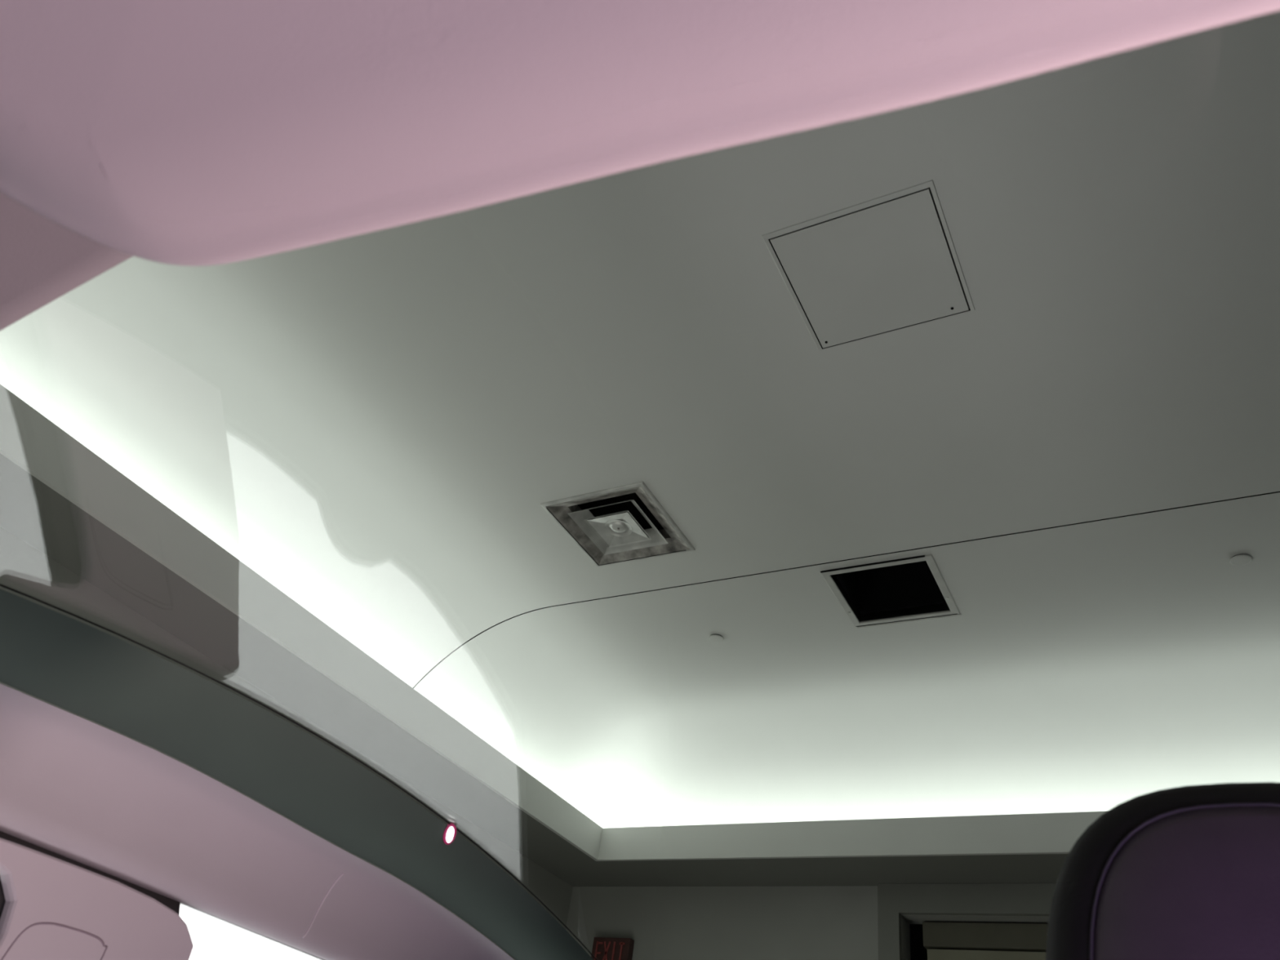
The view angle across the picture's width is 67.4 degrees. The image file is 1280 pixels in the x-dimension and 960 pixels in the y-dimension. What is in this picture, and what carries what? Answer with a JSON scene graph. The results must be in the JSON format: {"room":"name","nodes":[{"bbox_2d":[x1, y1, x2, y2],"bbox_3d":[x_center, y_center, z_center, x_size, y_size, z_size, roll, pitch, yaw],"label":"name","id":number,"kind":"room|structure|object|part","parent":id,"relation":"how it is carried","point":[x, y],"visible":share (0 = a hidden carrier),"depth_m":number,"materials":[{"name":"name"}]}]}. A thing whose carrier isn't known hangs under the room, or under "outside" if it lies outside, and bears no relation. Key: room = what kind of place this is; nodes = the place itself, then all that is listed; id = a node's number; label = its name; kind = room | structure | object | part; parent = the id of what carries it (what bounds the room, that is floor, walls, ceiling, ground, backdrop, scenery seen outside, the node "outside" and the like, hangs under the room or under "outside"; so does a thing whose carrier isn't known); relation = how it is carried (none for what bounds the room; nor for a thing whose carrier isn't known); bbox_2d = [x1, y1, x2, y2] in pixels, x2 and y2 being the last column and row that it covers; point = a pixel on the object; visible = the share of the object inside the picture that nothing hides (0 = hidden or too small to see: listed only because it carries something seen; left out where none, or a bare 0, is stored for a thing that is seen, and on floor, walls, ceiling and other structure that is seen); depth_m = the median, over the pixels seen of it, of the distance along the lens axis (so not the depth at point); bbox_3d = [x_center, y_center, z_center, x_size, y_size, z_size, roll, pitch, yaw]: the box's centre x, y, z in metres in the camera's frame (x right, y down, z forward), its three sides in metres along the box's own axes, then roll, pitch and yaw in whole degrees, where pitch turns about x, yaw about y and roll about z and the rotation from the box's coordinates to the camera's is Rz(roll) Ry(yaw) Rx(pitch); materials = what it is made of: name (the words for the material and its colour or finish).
{"room":"car interior","nodes":[
{"label":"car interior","id":0,"kind":"room"},
{"bbox_2d":[0,526,573,959],"bbox_3d":[-3.317,0.487,3.431,0.200,5.100,11.220,-12,-43,26],"label":"wall","id":1,"kind":"structure","parent":0,"point":[24,568],"depth_m":4.92,"materials":[{"name":"paint"}]},
{"bbox_2d":[0,453,632,886],"bbox_3d":[-2.878,-0.214,3.761,0.542,0.030,11.220,-12,-43,26],"label":"ceiling soffit","id":2,"kind":"structure","parent":1,"relation":"attached to","point":[32,511],"depth_m":5.00,"materials":[{"name":"paint"}]},
{"bbox_2d":[0,9,1279,828],"bbox_3d":[1.228,-1.803,2.317,10.220,1.815,11.820,-12,-43,26],"label":"ceiling","id":3,"kind":"structure","parent":0,"point":[378,425],"depth_m":4.46,"materials":[{"name":"paint"}]},
{"bbox_2d":[540,480,695,567],"bbox_3d":[-0.103,0.193,5.132,0.612,0.182,0.612,-12,-43,26],"label":"ceiling vent","id":4,"kind":"object","parent":3,"relation":"in","point":[620,524],"visible":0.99,"depth_m":5.13,"materials":[{"name":"metal"}]},
{"bbox_3d":[-0.114,0.253,5.085,0.244,0.025,0.244,-12,-43,26],"label":"plate","id":5,"kind":"part","parent":4,"relation":"part of","materials":[{"name":"metal"}]},
{"bbox_2d":[708,634,724,642],"bbox_3d":[0.466,0.967,5.865,0.093,0.012,0.093,-12,-43,26],"label":"sprinkler cover","id":6,"kind":"object","parent":3,"relation":"attached to","point":[713,637],"visible":1,"depth_m":5.86,"materials":[{"name":"paint"}]},
{"bbox_3d":[3.159,1.161,4.856,9.617,0.837,2.558,-12,-43,26],"label":"panel","id":7,"kind":"part","parent":3,"relation":"part of","materials":[{"name":"paint"}]},
{"bbox_2d":[761,179,975,351],"bbox_3d":[0.863,-0.786,3.591,0.620,0.067,0.627,-12,-43,26],"label":"access panel","id":8,"kind":"object","parent":3,"relation":"attached to","point":[889,263],"visible":0.98,"depth_m":3.55,"materials":[{"name":"paint"}]},
{"bbox_2d":[820,554,961,628],"bbox_3d":[1.397,0.449,5.349,0.596,0.454,0.614,-12,-43,26],"label":"ceiling vent","id":9,"kind":"object","parent":3,"relation":"in","point":[913,588],"visible":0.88,"depth_m":5.45,"materials":[{"name":"metal"}]},
{"bbox_2d":[1229,554,1252,565],"bbox_3d":[2.856,0.380,4.567,0.093,0.012,0.093,-12,-43,26],"label":"sprinkler cover","id":10,"kind":"object","parent":3,"relation":"attached to","point":[1238,559],"visible":1,"depth_m":4.56,"materials":[{"name":"paint"}]},
{"bbox_2d":[0,0,1279,959],"bbox_3d":[0.622,1.098,0.758,2.573,1.689,5.120,-12,-43,26],"label":"scanner","id":11,"kind":"object","parent":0,"point":[175,132],"visible":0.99,"depth_m":0.37,"materials":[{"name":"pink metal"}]},
{"bbox_3d":[-0.626,0.603,0.927,0.080,0.417,0.397,-12,-43,26],"label":"pillar trim","id":12,"kind":"part","parent":11,"relation":"part of","materials":[{"name":"plastic"}]},
{"bbox_3d":[-0.412,1.441,1.189,0.232,1.390,5.100,-12,-43,26],"label":"panel","id":13,"kind":"part","parent":11,"relation":"part of","materials":[{"name":"plastic"}]},
{"bbox_2d":[443,822,456,844],"bbox_3d":[-0.261,0.483,1.313,0.018,0.025,0.023,-12,-43,26],"label":"lamp","id":14,"kind":"object","parent":11,"relation":"attached to","point":[450,833],"visible":1,"depth_m":1.31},
{"bbox_3d":[0.186,-0.380,-0.012,1.420,0.038,0.822,-12,-43,26],"label":"overhead panel","id":15,"kind":"part","parent":11,"relation":"part of","materials":[{"name":"plastic"}]},
{"bbox_2d":[1045,782,1279,959],"bbox_3d":[0.382,0.867,0.339,0.490,1.370,0.647,-12,-43,26],"label":"chair","id":16,"kind":"object","parent":11,"relation":"on","point":[1188,872],"visible":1,"depth_m":0.54,"materials":[{"name":"leather"}]},
{"bbox_3d":[0.315,0.275,0.462,0.176,0.255,0.040,-12,-43,26],"label":"panel","id":17,"kind":"part","parent":16,"relation":"part of","materials":[{"name":"leather"}]},
{"bbox_2d":[565,885,1048,959],"bbox_3d":[3.620,2.964,4.998,10.020,5.100,0.200,-12,-43,26],"label":"wall","id":18,"kind":"structure","parent":0,"point":[663,922],"depth_m":6.74,"materials":[{"name":"paint"}]},
{"bbox_2d":[591,937,634,959],"bbox_3d":[-0.207,3.471,7.018,0.310,0.222,0.072,-12,-43,26],"label":"exit sign","id":19,"kind":"object","parent":18,"relation":"attached to","point":[603,948],"visible":1,"depth_m":7.01,"materials":[{"name":"plastic"}]},
{"bbox_2d":[596,853,1068,886],"bbox_3d":[3.793,2.051,5.119,9.078,0.030,0.572,-12,-43,26],"label":"trim","id":20,"kind":"structure","parent":18,"relation":"attached to","point":[1037,868],"depth_m":6.35,"materials":[{"name":"paint"}]},
{"bbox_2d":[877,883,1056,959],"bbox_3d":[3.196,3.627,4.502,4.175,3.342,0.048,-12,-43,26],"label":"trim","id":21,"kind":"structure","parent":18,"relation":"attached to","point":[894,900],"depth_m":6.15,"materials":[{"name":"paint"}]},
{"bbox_2d":[922,921,1048,959],"bbox_3d":[3.232,3.801,4.578,3.605,3.122,0.090,-12,-43,26],"label":"door","id":22,"kind":"structure","parent":18,"relation":"in","point":[942,940],"depth_m":6.06,"materials":[{"name":"paint"}]},
{"bbox_2d":[909,924,927,959],"bbox_3d":[3.652,4.121,5.371,4.335,3.760,0.100,-12,-43,26],"label":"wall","id":23,"kind":"structure","parent":0,"point":[917,951],"depth_m":7.07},
{"bbox_3d":[0.826,1.850,-0.040,10.220,0.100,12.720,-12,-43,26],"label":"floor","id":24,"kind":"structure","parent":0,"visible":0},
{"bbox_2d":[178,904,318,959],"bbox_3d":[-0.483,1.744,1.536,0.068,1.622,2.770,-12,-43,26],"label":"light panel","id":25,"kind":"object","parent":24,"relation":"on","point":[212,939],"visible":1,"depth_m":1.54,"materials":[{"name":"paint"}]},
{"bbox_3d":[-1.654,-3.855,-2.493,10.020,5.100,0.200,-12,-43,26],"label":"wall","id":26,"kind":"structure","parent":0,"visible":0},
{"bbox_2d":[0,384,602,861],"bbox_3d":[-2.747,-0.516,3.507,0.028,0.228,10.648,-12,-43,26],"label":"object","id":27,"kind":"structure","parent":26,"relation":"attached to","point":[28,439],"depth_m":4.71,"materials":[{"name":"paint"}]},
{"bbox_3d":[5.307,-1.348,-0.893,0.200,5.100,11.320,-12,-43,26],"label":"wall","id":28,"kind":"structure","parent":0,"visible":0},
{"bbox_2d":[597,811,1106,861],"bbox_3d":[3.681,1.793,4.976,9.050,0.228,0.028,-12,-43,26],"label":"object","id":29,"kind":"structure","parent":28,"relation":"attached to","point":[1042,833],"depth_m":6.12,"materials":[{"name":"paint"}]}
]}

